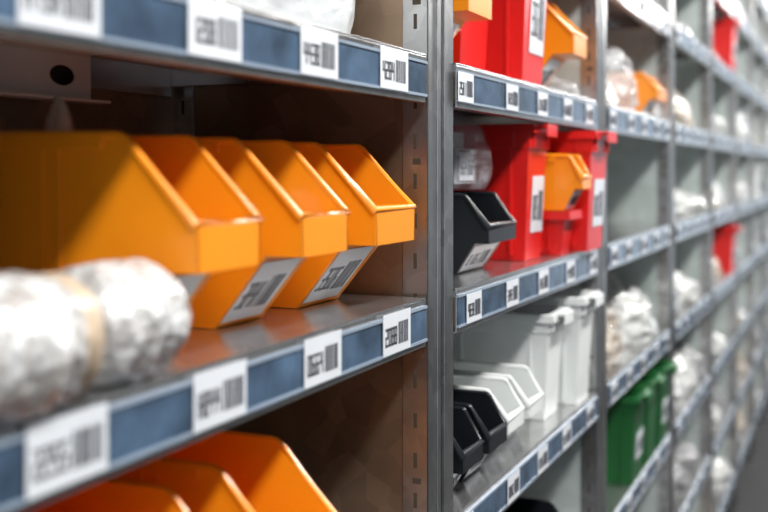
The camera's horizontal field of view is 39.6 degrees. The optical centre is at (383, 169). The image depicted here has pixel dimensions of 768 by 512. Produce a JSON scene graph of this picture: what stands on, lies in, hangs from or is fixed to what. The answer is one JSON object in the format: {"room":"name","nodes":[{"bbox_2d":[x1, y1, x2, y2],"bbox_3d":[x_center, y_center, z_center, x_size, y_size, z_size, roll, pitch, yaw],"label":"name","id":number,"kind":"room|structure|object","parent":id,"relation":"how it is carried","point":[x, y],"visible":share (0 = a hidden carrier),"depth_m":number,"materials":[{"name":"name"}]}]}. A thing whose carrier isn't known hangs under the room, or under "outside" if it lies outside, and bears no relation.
{"room":"warehouse storage aisle","nodes":[
{"label":"warehouse storage aisle","id":0,"kind":"room"},
{"bbox_2d":[453,132,475,183],"bbox_3d":[0.066,-0.034,1.781,0.215,0.132,0.167,0,0,24],"label":"label","id":1,"kind":"object","parent":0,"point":[464,159],"visible":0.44,"depth_m":1.75,"materials":[{"name":"paper"}]},
{"bbox_2d":[724,393,767,511],"bbox_3d":[2.826,1.700,4.222,4.200,0.100,18.000,0,0,24],"label":"floor","id":2,"kind":"structure","parent":0,"point":[752,477],"depth_m":5.72,"materials":[{"name":"concrete"}]},
{"bbox_2d":[0,0,767,511],"bbox_3d":[1.121,0.200,4.327,0.410,2.900,10.302,0,0,24],"label":"metal shelving rack","id":3,"kind":"object","parent":2,"relation":"on","point":[357,385],"visible":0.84,"depth_m":1.46,"materials":[{"name":"metal"}]},
{"bbox_2d":[0,270,105,423],"bbox_3d":[-0.276,0.115,0.692,0.115,0.099,0.210,0,0,24],"label":"parcel","id":4,"kind":"object","parent":3,"relation":"in","point":[53,332],"visible":1,"depth_m":0.70,"materials":[{"name":"white plastic"}]},
{"bbox_2d":[27,478,187,511],"bbox_3d":[-0.303,0.379,0.933,0.346,0.202,0.132,0,0,24],"label":"storage bin","id":5,"kind":"object","parent":3,"relation":"in","point":[108,494],"visible":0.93,"depth_m":0.97,"materials":[{"name":"plastic"}]},
{"bbox_2d":[55,258,190,387],"bbox_3d":[-0.216,0.118,0.844,0.110,0.094,0.110,0,0,24],"label":"parcel","id":6,"kind":"object","parent":3,"relation":"in","point":[145,308],"visible":0.7,"depth_m":0.81,"materials":[{"name":"white plastic"}]},
{"bbox_2d":[0,96,262,304],"bbox_3d":[-0.292,0.048,1.003,0.345,0.234,0.116,0,0,24],"label":"storage bin","id":7,"kind":"object","parent":3,"relation":"in","point":[69,197],"visible":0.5,"depth_m":0.94,"materials":[{"name":"plastic"}]},
{"bbox_2d":[109,430,336,511],"bbox_3d":[-0.224,0.379,1.114,0.346,0.202,0.132,0,0,24],"label":"storage bin","id":8,"kind":"object","parent":3,"relation":"in","point":[224,470],"visible":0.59,"depth_m":1.12,"materials":[{"name":"plastic"}]},
{"bbox_2d":[189,137,350,328],"bbox_3d":[-0.217,0.064,1.175,0.345,0.202,0.118,0,0,24],"label":"storage bin","id":9,"kind":"object","parent":3,"relation":"in","point":[303,218],"visible":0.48,"depth_m":1.10,"materials":[{"name":"plastic"}]},
{"bbox_2d":[228,0,354,33],"bbox_3d":[-0.213,-0.236,1.288,0.301,0.170,0.331,0,0,24],"label":"plastic bag","id":10,"kind":"object","parent":3,"relation":"in","point":[338,15],"visible":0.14,"depth_m":1.24,"materials":[{"name":"white plastic"}]},
{"bbox_2d":[270,141,415,307],"bbox_3d":[-0.142,0.064,1.348,0.346,0.202,0.134,0,0,24],"label":"storage bin","id":11,"kind":"object","parent":3,"relation":"in","point":[381,213],"visible":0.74,"depth_m":1.27,"materials":[{"name":"plastic"}]},
{"bbox_2d":[453,406,483,486],"bbox_3d":[0.021,0.418,1.609,0.249,0.126,0.109,0,0,24],"label":"storage bin","id":12,"kind":"object","parent":3,"relation":"on","point":[468,444],"visible":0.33,"depth_m":1.60,"materials":[{"name":"plastic"}]},
{"bbox_2d":[453,21,487,69],"bbox_3d":[0.022,-0.268,1.818,0.347,0.235,0.172,0,0,24],"label":"container","id":13,"kind":"object","parent":3,"relation":"in","point":[470,42],"visible":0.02,"depth_m":1.75,"materials":[{"name":"plastic"}]},
{"bbox_2d":[453,0,491,37],"bbox_3d":[-0.014,-0.252,1.642,0.345,0.202,0.124,0,0,24],"label":"storage bin","id":14,"kind":"object","parent":3,"relation":"in","point":[464,11],"visible":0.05,"depth_m":1.58,"materials":[{"name":"plastic"}]},
{"bbox_2d":[453,388,507,480],"bbox_3d":[0.069,0.418,1.719,0.249,0.126,0.109,0,0,24],"label":"storage bin","id":15,"kind":"object","parent":3,"relation":"on","point":[481,406],"visible":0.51,"depth_m":1.72,"materials":[{"name":"plastic"}]},
{"bbox_2d":[453,191,516,273],"bbox_3d":[0.064,0.099,1.782,0.288,0.132,0.161,0,0,24],"label":"storage bin","id":16,"kind":"object","parent":3,"relation":"on","point":[481,221],"visible":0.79,"depth_m":1.68,"materials":[{"name":"plastic"}]},
{"bbox_2d":[453,373,524,454],"bbox_3d":[0.102,0.418,1.838,0.269,0.126,0.114,0,0,24],"label":"storage bin","id":17,"kind":"object","parent":3,"relation":"on","point":[507,401],"visible":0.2,"depth_m":1.84,"materials":[{"name":"plastic"}]},
{"bbox_2d":[453,360,543,438],"bbox_3d":[0.152,0.418,1.953,0.269,0.126,0.114,0,0,24],"label":"storage bin","id":18,"kind":"object","parent":3,"relation":"on","point":[520,377],"visible":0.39,"depth_m":1.95,"materials":[{"name":"plastic"}]},
{"bbox_2d":[453,123,557,260],"bbox_3d":[0.138,0.041,2.041,0.377,0.248,0.150,0,0,24],"label":"container","id":19,"kind":"object","parent":3,"relation":"in","point":[510,158],"visible":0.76,"depth_m":1.94,"materials":[{"name":"plastic"}]},
{"bbox_2d":[453,305,573,419],"bbox_3d":[0.184,0.378,2.151,0.387,0.205,0.142,0,0,24],"label":"container","id":20,"kind":"object","parent":3,"relation":"on","point":[530,336],"visible":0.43,"depth_m":2.07,"materials":[{"name":"plastic"}]},
{"bbox_2d":[485,0,546,85],"bbox_3d":[0.130,-0.268,1.989,0.377,0.235,0.172,0,0,24],"label":"container","id":21,"kind":"object","parent":3,"relation":"in","point":[516,29],"visible":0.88,"depth_m":1.88,"materials":[{"name":"plastic"}]},
{"bbox_2d":[454,289,603,404],"bbox_3d":[0.271,0.369,2.287,0.387,0.222,0.147,0,0,24],"label":"container","id":22,"kind":"object","parent":3,"relation":"on","point":[576,335],"visible":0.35,"depth_m":2.18,"materials":[{"name":"plastic"}]},
{"bbox_2d":[504,497,557,511],"bbox_3d":[0.222,0.727,2.106,0.268,0.137,0.151,0,0,24],"label":"storage bin","id":23,"kind":"object","parent":3,"relation":"on","point":[522,504],"visible":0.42,"depth_m":2.15,"materials":[{"name":"plastic"}]},
{"bbox_2d":[540,210,582,254],"bbox_3d":[0.227,0.122,2.145,0.322,0.085,0.107,0,0,24],"label":"container","id":24,"kind":"object","parent":3,"relation":"in","point":[557,225],"visible":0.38,"depth_m":2.06,"materials":[{"name":"plastic"}]},
{"bbox_2d":[543,154,591,210],"bbox_3d":[0.293,0.022,2.116,0.229,0.113,0.094,0,0,24],"label":"storage bin","id":25,"kind":"object","parent":24,"relation":"on","point":[566,175],"visible":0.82,"depth_m":2.06,"materials":[{"name":"plastic"}]},
{"bbox_2d":[541,2,586,86],"bbox_3d":[0.236,-0.252,2.204,0.345,0.202,0.124,0,0,24],"label":"storage bin","id":26,"kind":"object","parent":3,"relation":"in","point":[563,41],"visible":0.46,"depth_m":2.11,"materials":[{"name":"plastic"}]},
{"bbox_2d":[551,77,579,95],"bbox_3d":[0.335,-0.186,2.303,0.171,0.070,0.111,0,0,24],"label":"plastic bag","id":27,"kind":"object","parent":3,"relation":"in","point":[576,92],"visible":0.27,"depth_m":2.28,"materials":[{"name":"plastic"}]},
{"bbox_2d":[546,131,616,251],"bbox_3d":[0.289,0.043,2.277,0.397,0.243,0.177,0,0,24],"label":"container","id":28,"kind":"object","parent":3,"relation":"in","point":[592,146],"visible":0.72,"depth_m":2.16,"materials":[{"name":"plastic"}]},
{"bbox_2d":[606,76,617,105],"bbox_3d":[0.420,-0.266,2.675,0.336,0.230,0.247,0,0,24],"label":"plastic bag","id":29,"kind":"object","parent":3,"relation":"in","point":[611,99],"visible":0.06,"depth_m":2.60,"materials":[{"name":"white plastic"}]},
{"bbox_2d":[606,305,624,368],"bbox_3d":[0.446,0.380,2.729,0.329,0.200,0.360,0,0,19],"label":"plastic bag","id":30,"kind":"object","parent":3,"relation":"in","point":[614,344],"visible":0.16,"depth_m":2.64,"materials":[{"name":"white plastic"}]},
{"bbox_2d":[606,46,638,110],"bbox_3d":[0.530,-0.271,2.922,0.339,0.240,0.272,0,0,24],"label":"plastic bag","id":31,"kind":"object","parent":3,"relation":"in","point":[630,94],"visible":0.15,"depth_m":2.92,"materials":[{"name":"plastic"}]},
{"bbox_2d":[606,385,653,485],"bbox_3d":[0.515,0.683,2.803,0.367,0.225,0.172,0,0,24],"label":"container","id":32,"kind":"object","parent":3,"relation":"in","point":[625,417],"visible":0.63,"depth_m":2.70,"materials":[{"name":"plastic"}]},
{"bbox_2d":[606,269,657,345],"bbox_3d":[0.613,0.370,3.090,0.354,0.220,0.395,0,0,28],"label":"plastic bag","id":33,"kind":"object","parent":3,"relation":"in","point":[632,308],"visible":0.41,"depth_m":2.95,"materials":[{"name":"white plastic"}]},
{"bbox_2d":[606,72,666,114],"bbox_3d":[0.656,-0.214,3.100,0.308,0.127,0.161,0,0,24],"label":"storage bin","id":34,"kind":"object","parent":3,"relation":"in","point":[650,92],"visible":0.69,"depth_m":3.00,"materials":[{"name":"plastic"}]},
{"bbox_2d":[617,60,661,117],"bbox_3d":[0.701,-0.251,3.251,0.278,0.200,0.120,0,0,24],"label":"plastic bag","id":35,"kind":"object","parent":3,"relation":"in","point":[656,110],"visible":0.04,"depth_m":3.25,"materials":[{"name":"plastic"}]},
{"bbox_2d":[633,372,665,464],"bbox_3d":[0.598,0.683,2.991,0.367,0.225,0.172,0,0,24],"label":"container","id":36,"kind":"object","parent":3,"relation":"in","point":[656,380],"visible":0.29,"depth_m":2.91,"materials":[{"name":"plastic"}]},
{"bbox_2d":[646,359,677,445],"bbox_3d":[0.683,0.683,3.188,0.367,0.225,0.172,0,0,24],"label":"container","id":37,"kind":"object","parent":3,"relation":"in","point":[665,367],"visible":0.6,"depth_m":3.10,"materials":[{"name":"plastic"}]},
{"bbox_2d":[674,378,682,408],"bbox_3d":[0.829,0.709,3.607,0.343,0.174,0.326,0,0,27],"label":"plastic bag","id":38,"kind":"object","parent":3,"relation":"in","point":[678,398],"visible":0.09,"depth_m":3.56,"materials":[{"name":"white plastic"}]},
{"bbox_2d":[674,290,682,314],"bbox_3d":[0.832,0.392,3.620,0.346,0.176,0.338,0,0,24],"label":"plastic bag","id":39,"kind":"object","parent":3,"relation":"in","point":[678,303],"visible":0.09,"depth_m":3.55,"materials":[{"name":"white plastic"}]},
{"bbox_2d":[674,90,685,123],"bbox_3d":[0.824,-0.242,3.580,0.371,0.182,0.276,0,0,24],"label":"plastic bag","id":40,"kind":"object","parent":3,"relation":"in","point":[679,116],"visible":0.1,"depth_m":3.48,"materials":[{"name":"white plastic"}]},
{"bbox_2d":[674,466,689,485],"bbox_3d":[0.924,1.057,3.838,0.342,0.108,0.144,0,0,24],"label":"plastic bag","id":41,"kind":"object","parent":3,"relation":"in","point":[681,476],"visible":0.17,"depth_m":3.76,"materials":[{"name":"white plastic"}]},
{"bbox_2d":[674,20,690,34],"bbox_3d":[0.953,-0.533,3.917,0.332,0.134,0.395,0,0,24],"label":"plastic bag","id":42,"kind":"object","parent":3,"relation":"in","point":[681,25],"visible":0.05,"depth_m":3.82,"materials":[{"name":"white plastic"}]},
{"bbox_2d":[674,351,699,395],"bbox_3d":[0.971,0.708,3.918,0.372,0.176,0.297,0,0,24],"label":"plastic bag","id":43,"kind":"object","parent":3,"relation":"in","point":[687,376],"visible":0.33,"depth_m":3.79,"materials":[{"name":"white plastic"}]},
{"bbox_2d":[674,439,699,469],"bbox_3d":[1.025,1.048,4.073,0.342,0.126,0.234,0,0,24],"label":"plastic bag","id":44,"kind":"object","parent":3,"relation":"in","point":[686,455],"visible":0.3,"depth_m":3.97,"materials":[{"name":"white plastic"}]},
{"bbox_2d":[674,271,700,303],"bbox_3d":[0.982,0.403,3.944,0.363,0.155,0.228,0,0,24],"label":"plastic bag","id":45,"kind":"object","parent":3,"relation":"in","point":[688,292],"visible":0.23,"depth_m":3.84,"materials":[{"name":"white plastic"}]},
{"bbox_2d":[680,98,694,126],"bbox_3d":[0.940,-0.241,3.861,0.358,0.181,0.294,0,0,31],"label":"plastic bag","id":46,"kind":"object","parent":3,"relation":"in","point":[688,121],"visible":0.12,"depth_m":3.75,"materials":[{"name":"white plastic"}]},
{"bbox_2d":[676,271,699,287],"bbox_3d":[1.060,0.418,4.162,0.331,0.124,0.157,0,0,24],"label":"plastic bag","id":47,"kind":"object","parent":3,"relation":"in","point":[684,278],"visible":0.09,"depth_m":4.09,"materials":[{"name":"white plastic"}]},
{"bbox_2d":[674,188,706,214],"bbox_3d":[1.044,0.102,4.081,0.359,0.125,0.362,0,0,27],"label":"plastic bag","id":48,"kind":"object","parent":3,"relation":"in","point":[685,203],"visible":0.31,"depth_m":3.93,"materials":[{"name":"white plastic"}]},
{"bbox_2d":[674,340,707,378],"bbox_3d":[1.071,0.700,4.147,0.362,0.192,0.159,0,0,24],"label":"plastic bag","id":49,"kind":"object","parent":3,"relation":"in","point":[701,365],"visible":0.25,"depth_m":4.07,"materials":[{"name":"white plastic"}]},
{"bbox_2d":[712,114,715,132],"bbox_3d":[1.227,-0.255,4.527,0.346,0.209,0.196,0,0,24],"label":"plastic bag","id":50,"kind":"object","parent":3,"relation":"in","point":[713,116],"visible":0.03,"depth_m":4.45,"materials":[{"name":"white plastic"}]},
{"bbox_2d":[712,273,716,284],"bbox_3d":[1.229,0.367,4.526,0.350,0.226,0.255,0,0,24],"label":"plastic bag","id":51,"kind":"object","parent":3,"relation":"in","point":[713,276],"visible":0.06,"depth_m":4.46,"materials":[{"name":"white plastic"}]},
{"bbox_2d":[712,334,720,360],"bbox_3d":[1.249,0.688,4.560,0.369,0.216,0.284,0,0,24],"label":"plastic bag","id":52,"kind":"object","parent":3,"relation":"in","point":[716,350],"visible":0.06,"depth_m":4.47,"materials":[{"name":"white plastic"}]},
{"bbox_2d":[712,187,720,207],"bbox_3d":[1.316,0.054,4.736,0.354,0.221,0.334,0,0,24],"label":"plastic bag","id":53,"kind":"object","parent":3,"relation":"in","point":[716,203],"visible":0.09,"depth_m":4.63,"materials":[{"name":"white plastic"}]},
{"bbox_2d":[712,404,721,421],"bbox_3d":[1.342,1.040,4.799,0.334,0.143,0.272,0,0,20],"label":"plastic bag","id":54,"kind":"object","parent":3,"relation":"in","point":[716,414],"visible":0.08,"depth_m":4.72,"materials":[{"name":"white plastic"}]},
{"bbox_2d":[712,256,722,278],"bbox_3d":[1.355,0.396,4.825,0.347,0.170,0.282,0,0,31],"label":"plastic bag","id":55,"kind":"object","parent":3,"relation":"in","point":[716,270],"visible":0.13,"depth_m":4.71,"materials":[{"name":"white plastic"}]},
{"bbox_2d":[712,383,724,408],"bbox_3d":[1.445,1.012,5.050,0.329,0.200,0.159,0,0,24],"label":"plastic bag","id":56,"kind":"object","parent":3,"relation":"in","point":[718,399],"visible":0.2,"depth_m":4.96,"materials":[{"name":"white plastic"}]},
{"bbox_2d":[713,114,725,134],"bbox_3d":[1.338,-0.234,4.765,0.360,0.167,0.231,0,0,24],"label":"plastic bag","id":57,"kind":"object","parent":3,"relation":"in","point":[720,127],"visible":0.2,"depth_m":4.66,"materials":[{"name":"white plastic"}]},
{"bbox_2d":[712,331,726,346],"bbox_3d":[1.390,0.745,4.889,0.349,0.102,0.322,0,0,19],"label":"plastic bag","id":58,"kind":"object","parent":3,"relation":"in","point":[721,340],"visible":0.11,"depth_m":4.82,"materials":[{"name":"white plastic"}]},
{"bbox_2d":[712,182,726,204],"bbox_3d":[1.447,0.092,5.047,0.332,0.146,0.285,0,0,24],"label":"plastic bag","id":59,"kind":"object","parent":3,"relation":"in","point":[720,195],"visible":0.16,"depth_m":5.04,"materials":[{"name":"white plastic"}]},
{"bbox_2d":[712,456,732,479],"bbox_3d":[1.466,1.375,5.058,0.366,0.105,0.278,0,0,24],"label":"plastic bag","id":60,"kind":"object","parent":3,"relation":"in","point":[721,469],"visible":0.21,"depth_m":4.93,"materials":[{"name":"white plastic"}]},
{"bbox_2d":[712,18,741,70],"bbox_3d":[1.500,-0.584,5.057,0.367,0.235,0.172,0,0,24],"label":"container","id":61,"kind":"object","parent":3,"relation":"in","point":[724,30],"visible":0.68,"depth_m":4.95,"materials":[{"name":"plastic"}]},
{"bbox_2d":[712,225,741,273],"bbox_3d":[1.500,0.373,5.057,0.367,0.215,0.172,0,0,24],"label":"container","id":62,"kind":"object","parent":3,"relation":"in","point":[723,237],"visible":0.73,"depth_m":4.95,"materials":[{"name":"plastic"}]},
{"bbox_2d":[737,364,739,383],"bbox_3d":[1.706,0.999,5.640,0.332,0.225,0.384,0,0,24],"label":"plastic bag","id":63,"kind":"object","parent":3,"relation":"in","point":[738,369],"visible":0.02,"depth_m":5.57,"materials":[{"name":"grey plastic"}]},
{"bbox_2d":[737,183,739,199],"bbox_3d":[1.668,0.059,5.543,0.344,0.212,0.266,0,0,24],"label":"plastic bag","id":64,"kind":"object","parent":3,"relation":"in","point":[738,191],"visible":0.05,"depth_m":5.49,"materials":[{"name":"white plastic"}]},
{"bbox_2d":[737,429,741,447],"bbox_3d":[1.672,1.347,5.537,0.344,0.161,0.392,0,0,27],"label":"plastic bag","id":65,"kind":"object","parent":3,"relation":"in","point":[739,438],"visible":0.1,"depth_m":5.49,"materials":[{"name":"grey plastic"}]},
{"bbox_2d":[737,408,745,432],"bbox_3d":[1.837,1.343,5.935,0.336,0.168,0.294,0,0,24],"label":"plastic bag","id":66,"kind":"object","parent":3,"relation":"in","point":[741,422],"visible":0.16,"depth_m":5.82,"materials":[{"name":"beige plastic"}]},
{"bbox_2d":[737,306,745,318],"bbox_3d":[1.806,0.744,5.855,0.361,0.105,0.393,0,0,24],"label":"plastic bag","id":67,"kind":"object","parent":3,"relation":"in","point":[742,314],"visible":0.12,"depth_m":5.76,"materials":[{"name":"white plastic"}]},
{"bbox_2d":[737,120,746,140],"bbox_3d":[1.744,-0.263,5.692,0.360,0.224,0.288,0,0,26],"label":"plastic bag","id":68,"kind":"object","parent":3,"relation":"in","point":[741,132],"visible":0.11,"depth_m":5.56,"materials":[{"name":"white plastic"}]},
{"bbox_2d":[737,345,747,373],"bbox_3d":[1.839,0.996,5.923,0.353,0.232,0.169,0,0,24],"label":"plastic bag","id":69,"kind":"object","parent":3,"relation":"in","point":[741,362],"visible":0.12,"depth_m":5.83,"materials":[{"name":"white plastic"}]},
{"bbox_2d":[737,182,748,200],"bbox_3d":[1.819,0.070,5.872,0.354,0.191,0.395,0,0,24],"label":"plastic bag","id":70,"kind":"object","parent":3,"relation":"in","point":[743,189],"visible":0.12,"depth_m":5.75,"materials":[{"name":"white plastic"}]},
{"bbox_2d":[739,8,746,21],"bbox_3d":[1.775,-0.845,5.769,0.363,0.127,0.296,0,0,24],"label":"plastic bag","id":71,"kind":"object","parent":3,"relation":"in","point":[740,12],"visible":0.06,"depth_m":5.67,"materials":[{"name":"white plastic"}]},
{"bbox_2d":[737,112,750,141],"bbox_3d":[1.874,-0.263,5.995,0.360,0.226,0.174,0,0,24],"label":"plastic bag","id":72,"kind":"object","parent":3,"relation":"in","point":[738,114],"visible":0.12,"depth_m":5.96,"materials":[{"name":"white plastic"}]},
{"bbox_2d":[754,134,758,144],"bbox_3d":[2.222,-0.228,6.824,0.334,0.155,0.353,0,0,28],"label":"plastic bag","id":73,"kind":"object","parent":3,"relation":"in","point":[755,139],"visible":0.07,"depth_m":6.71,"materials":[{"name":"white plastic"}]},
{"bbox_2d":[754,224,759,245],"bbox_3d":[2.230,0.373,6.835,0.338,0.214,0.150,0,0,24],"label":"plastic bag","id":74,"kind":"object","parent":3,"relation":"in","point":[756,235],"visible":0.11,"depth_m":6.75,"materials":[{"name":"grey plastic"}]},
{"bbox_2d":[754,387,761,398],"bbox_3d":[2.197,1.370,6.743,0.361,0.113,0.332,0,0,33],"label":"plastic bag","id":75,"kind":"object","parent":3,"relation":"in","point":[755,388],"visible":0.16,"depth_m":6.72,"materials":[{"name":"grey plastic"}]},
{"bbox_2d":[754,325,762,342],"bbox_3d":[2.286,1.015,6.955,0.349,0.193,0.218,0,0,24],"label":"plastic bag","id":76,"kind":"object","parent":3,"relation":"in","point":[758,337],"visible":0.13,"depth_m":6.84,"materials":[{"name":"white plastic"}]},
{"bbox_2d":[754,164,764,195],"bbox_3d":[2.192,0.065,6.687,0.367,0.200,0.172,0,0,24],"label":"container","id":77,"kind":"object","parent":3,"relation":"on","point":[757,167],"visible":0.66,"depth_m":6.57,"materials":[{"name":"plastic"}]},
{"bbox_2d":[767,118,767,147],"bbox_3d":[2.495,-0.251,7.380,0.367,0.200,0.172,0,0,24],"label":"container","id":78,"kind":"object","parent":3,"relation":"on","point":[767,118],"visible":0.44,"depth_m":7.28,"materials":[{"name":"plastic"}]}
]}

